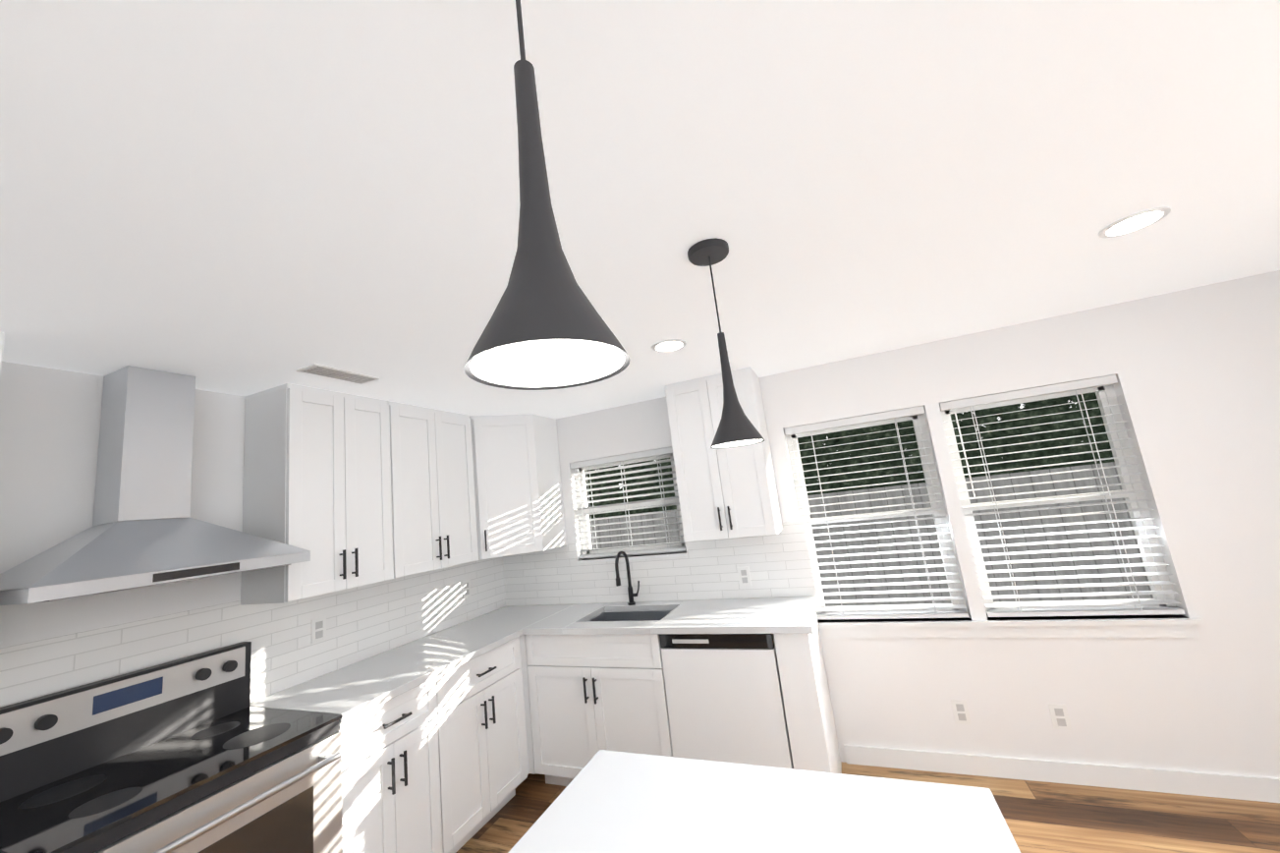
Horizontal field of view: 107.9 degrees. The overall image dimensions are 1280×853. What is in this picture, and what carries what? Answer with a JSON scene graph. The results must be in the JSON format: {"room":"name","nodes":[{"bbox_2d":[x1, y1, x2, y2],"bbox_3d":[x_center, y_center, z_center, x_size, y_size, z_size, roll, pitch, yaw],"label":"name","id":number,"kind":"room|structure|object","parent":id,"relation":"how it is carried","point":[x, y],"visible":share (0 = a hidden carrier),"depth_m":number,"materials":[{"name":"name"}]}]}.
{"room":"kitchen","nodes":[
{"label":"kitchen","id":0,"kind":"room"},
{"bbox_2d":[0,361,504,700],"bbox_3d":[-1.920,0.977,1.921,0.150,2.310,3.955,-10,-10,22],"label":"wall","id":1,"kind":"structure","parent":0,"point":[49,427],"depth_m":1.70,"materials":[{"name":"white paint"}]},
{"bbox_2d":[0,332,4,375],"bbox_3d":[-2.069,0.191,1.199,0.367,0.968,0.400,-10,-10,22],"label":"upper cabinet","id":2,"kind":"object","parent":1,"relation":"attached to","point":[2,337],"visible":1,"depth_m":1.39,"materials":[{"name":"white paint"}]},
{"bbox_2d":[0,365,310,605],"bbox_3d":[-1.776,0.168,1.747,0.491,0.806,0.735,-10,-10,22],"label":"range hood","id":3,"kind":"object","parent":1,"relation":"attached to","point":[144,529],"visible":1,"depth_m":1.71,"materials":[{"name":"silver metal"}]},
{"bbox_2d":[0,556,505,707],"bbox_3d":[-1.660,1.032,2.326,0.008,0.445,3.000,-10,-10,22],"label":"backsplash","id":4,"kind":"structure","parent":1,"relation":"attached to","point":[365,621],"depth_m":2.20,"materials":[{"name":"tile"}]},
{"bbox_2d":[311,615,326,643],"bbox_3d":[-1.633,1.034,2.369,0.008,0.116,0.072,-10,-10,22],"label":"electrical outlet plate","id":5,"kind":"object","parent":1,"relation":"attached to","point":[318,625],"depth_m":2.37,"materials":[{"name":"white plastic"}]},
{"bbox_2d":[240,383,478,605],"bbox_3d":[-1.460,0.358,2.631,0.367,0.968,1.150,-10,-10,22],"label":"upper cabinet","id":6,"kind":"object","parent":1,"relation":"attached to","point":[347,490],"visible":1,"depth_m":2.32,"materials":[{"name":"white paint"}]},
{"bbox_2d":[462,579,471,598],"bbox_3d":[-1.231,1.153,3.309,0.008,0.116,0.072,-10,-10,22],"label":"electrical outlet plate","id":7,"kind":"object","parent":1,"relation":"attached to","point":[466,584],"depth_m":3.30,"materials":[{"name":"white plastic"}]},
{"bbox_2d":[469,413,566,559],"bbox_3d":[-0.995,0.433,3.409,0.616,0.968,0.618,-10,-10,22],"label":"upper cabinet","id":8,"kind":"object","parent":1,"relation":"attached to","point":[518,490],"visible":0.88,"depth_m":3.23,"materials":[{"name":"white paint"}]},
{"bbox_2d":[0,0,1279,418],"bbox_3d":[-1.380,-0.385,1.389,8.610,0.060,5.100,-10,-10,22],"label":"ceiling","id":9,"kind":"structure","parent":0,"point":[242,196],"depth_m":1.06,"materials":[{"name":"white paint"}]},
{"bbox_2d":[296,363,379,384],"bbox_3d":[-1.353,-0.232,2.103,0.120,0.010,0.300,-10,-10,22],"label":"ceiling vent","id":10,"kind":"object","parent":9,"relation":"in","point":[333,372],"visible":0.94,"depth_m":2.08,"materials":[{"name":"white plastic"}]},
{"bbox_2d":[463,0,630,389],"bbox_3d":[-0.119,-0.347,0.487,0.152,0.598,0.152,-10,-10,22],"label":"pendant light","id":11,"kind":"object","parent":9,"relation":"hanging from","point":[546,327],"visible":1,"depth_m":0.43,"materials":[{"name":"grey metal"}]},
{"bbox_2d":[651,338,686,352],"bbox_3d":[0.140,-0.387,2.240,0.170,0.007,0.170,-10,-10,22],"label":"recessed light","id":12,"kind":"object","parent":9,"relation":"in","point":[668,345],"visible":1,"depth_m":2.23,"materials":[{"name":"white paint"}]},
{"bbox_2d":[687,237,764,447],"bbox_3d":[0.240,-0.243,1.365,0.152,0.598,0.152,-10,-10,22],"label":"pendant light","id":13,"kind":"object","parent":9,"relation":"hanging from","point":[736,427],"visible":0.98,"depth_m":1.33,"materials":[{"name":"grey metal"}]},
{"bbox_2d":[1098,206,1170,238],"bbox_3d":[1.648,-0.678,1.556,0.170,0.007,0.170,-10,-10,22],"label":"recessed light","id":14,"kind":"object","parent":9,"relation":"in","point":[1135,222],"visible":0.98,"depth_m":1.54,"materials":[{"name":"white paint"}]},
{"bbox_2d":[455,761,1279,852],"bbox_3d":[-1.107,1.938,1.001,8.610,0.060,5.100,-10,-10,22],"label":"floor","id":15,"kind":"structure","parent":0,"point":[1041,816],"depth_m":2.05,"materials":[{"name":"brown wood"}]},
{"bbox_2d":[0,641,342,852],"bbox_3d":[-1.517,1.434,1.497,0.706,1.182,0.756,-10,-10,22],"label":"range","id":16,"kind":"object","parent":15,"relation":"on","point":[194,753],"visible":1,"depth_m":1.54,"materials":[{"name":"black metal"}]},
{"bbox_2d":[338,634,531,852],"bbox_3d":[-1.048,1.726,2.652,0.630,0.879,1.759,-10,-10,22],"label":"base cabinet","id":17,"kind":"object","parent":15,"relation":"on","point":[449,761],"depth_m":2.18,"materials":[{"name":"white paint"}]},
{"bbox_2d":[249,623,524,723],"bbox_3d":[-1.223,1.241,2.430,0.635,0.035,1.124,-10,-10,22],"label":"countertop","id":18,"kind":"structure","parent":17,"relation":"on","point":[350,692],"depth_m":2.27,"materials":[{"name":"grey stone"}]},
{"bbox_2d":[460,596,817,634],"bbox_3d":[-0.105,1.283,2.913,2.308,0.216,0.638,-10,-10,22],"label":"countertop","id":19,"kind":"structure","parent":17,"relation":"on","point":[788,614],"depth_m":2.74,"materials":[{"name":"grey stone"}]},
{"bbox_2d":[614,551,639,605],"bbox_3d":[-0.086,1.018,3.118,0.097,0.366,0.211,-10,-10,22],"label":"faucet","id":20,"kind":"object","parent":19,"relation":"on","point":[632,594],"visible":1,"depth_m":3.16,"materials":[{"name":"black metal"}]},
{"bbox_2d":[523,610,673,785],"bbox_3d":[-0.140,1.659,2.888,0.879,0.879,0.634,-10,-10,22],"label":"base cabinet","id":21,"kind":"object","parent":15,"relation":"on","point":[587,695],"depth_m":2.64,"materials":[{"name":"white paint"}]},
{"bbox_2d":[659,633,793,768],"bbox_3d":[0.543,1.536,2.615,0.596,0.874,0.608,-10,-10,22],"label":"dishwasher","id":22,"kind":"object","parent":15,"relation":"on","point":[725,700],"visible":0.56,"depth_m":2.36,"materials":[{"name":"white plastic"}]},
{"bbox_2d":[773,612,841,773],"bbox_3d":[0.902,1.469,2.481,0.169,0.879,0.608,-10,-10,22],"label":"base cabinet","id":23,"kind":"object","parent":15,"relation":"on","point":[810,723],"depth_m":2.23,"materials":[{"name":"white paint"}]},
{"bbox_3d":[0.032,1.237,0.521,0.635,0.894,1.142,-10,-10,22],"label":"kitchen island","id":24,"kind":"object","parent":15,"relation":"on","visible":0},
{"bbox_2d":[507,749,1020,852],"bbox_3d":[0.068,0.763,0.562,0.900,0.036,1.200,-10,-10,22],"label":"island countertop","id":25,"kind":"structure","parent":24,"relation":"on","point":[605,801],"depth_m":0.95,"materials":[{"name":"grey stone"}]},
{"bbox_2d":[515,270,1279,778],"bbox_3d":[1.232,0.761,2.849,5.300,2.310,0.150,-10,-10,22],"label":"wall","id":26,"kind":"structure","parent":0,"point":[1196,370],"depth_m":2.30,"materials":[{"name":"white paint"}]},
{"bbox_2d":[502,520,816,606],"bbox_3d":[-0.018,0.996,3.267,2.312,0.445,0.008,-10,-10,22],"label":"backsplash","id":27,"kind":"structure","parent":26,"relation":"attached to","point":[779,565],"depth_m":3.14,"materials":[{"name":"tile"}]},
{"bbox_2d":[665,366,782,541],"bbox_3d":[0.519,0.186,2.931,0.550,0.988,0.367,-10,-10,22],"label":"upper cabinet","id":28,"kind":"object","parent":26,"relation":"attached to","point":[731,492],"visible":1,"depth_m":2.80,"materials":[{"name":"white paint"}]},
{"bbox_2d":[737,566,751,585],"bbox_3d":[0.666,0.955,2.971,0.072,0.116,0.007,-10,-10,22],"label":"electrical outlet plate","id":29,"kind":"object","parent":26,"relation":"attached to","point":[744,572],"depth_m":2.97,"materials":[{"name":"white plastic"}]},
{"bbox_2d":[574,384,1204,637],"bbox_3d":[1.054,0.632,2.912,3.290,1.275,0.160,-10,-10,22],"label":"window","id":30,"kind":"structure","parent":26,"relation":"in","point":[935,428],"depth_m":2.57,"materials":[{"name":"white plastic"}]},
{"bbox_2d":[570,446,686,557],"bbox_3d":[-0.101,0.563,3.390,0.838,0.713,0.060,-10,-10,22],"label":"blinds","id":31,"kind":"object","parent":30,"relation":"attached to","point":[627,457],"visible":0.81,"depth_m":3.38,"materials":[{"name":"white plastic"}]},
{"bbox_2d":[784,405,969,619],"bbox_3d":[1.362,0.523,2.772,0.783,1.173,0.060,-10,-10,22],"label":"window blind","id":32,"kind":"object","parent":30,"relation":"attached to","point":[883,416],"visible":0.94,"depth_m":2.74,"materials":[{"name":"white plastic"}]},
{"bbox_2d":[939,374,1184,616],"bbox_3d":[2.153,0.377,2.453,0.783,1.173,0.060,-10,-10,22],"label":"window blind","id":33,"kind":"object","parent":30,"relation":"attached to","point":[1039,391],"visible":0.92,"depth_m":2.42,"materials":[{"name":"white plastic"}]},
{"bbox_2d":[950,699,971,723],"bbox_3d":[1.704,1.516,2.473,0.072,0.116,0.008,-10,-10,22],"label":"electrical outlet plate","id":34,"kind":"object","parent":26,"relation":"attached to","point":[961,712],"depth_m":2.47,"materials":[{"name":"white plastic"}]},
{"bbox_2d":[1048,703,1072,729],"bbox_3d":[2.090,1.444,2.317,0.072,0.116,0.008,-10,-10,22],"label":"electrical outlet plate","id":35,"kind":"object","parent":26,"relation":"attached to","point":[1059,714],"depth_m":2.31,"materials":[{"name":"white plastic"}]},
{"bbox_2d":[843,743,1279,802],"bbox_3d":[2.379,1.644,2.169,2.640,0.095,0.013,-10,-10,22],"label":"baseboard","id":36,"kind":"structure","parent":26,"relation":"attached to","point":[1231,786],"depth_m":2.25,"materials":[{"name":"white paint"}]},
{"label":"outside","id":37,"kind":"structure","parent":0,"visible":0},
{"bbox_2d":[584,391,1153,606],"bbox_3d":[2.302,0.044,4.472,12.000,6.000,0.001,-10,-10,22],"label":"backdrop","id":38,"kind":"structure","parent":37,"point":[1000,417],"depth_m":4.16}
]}

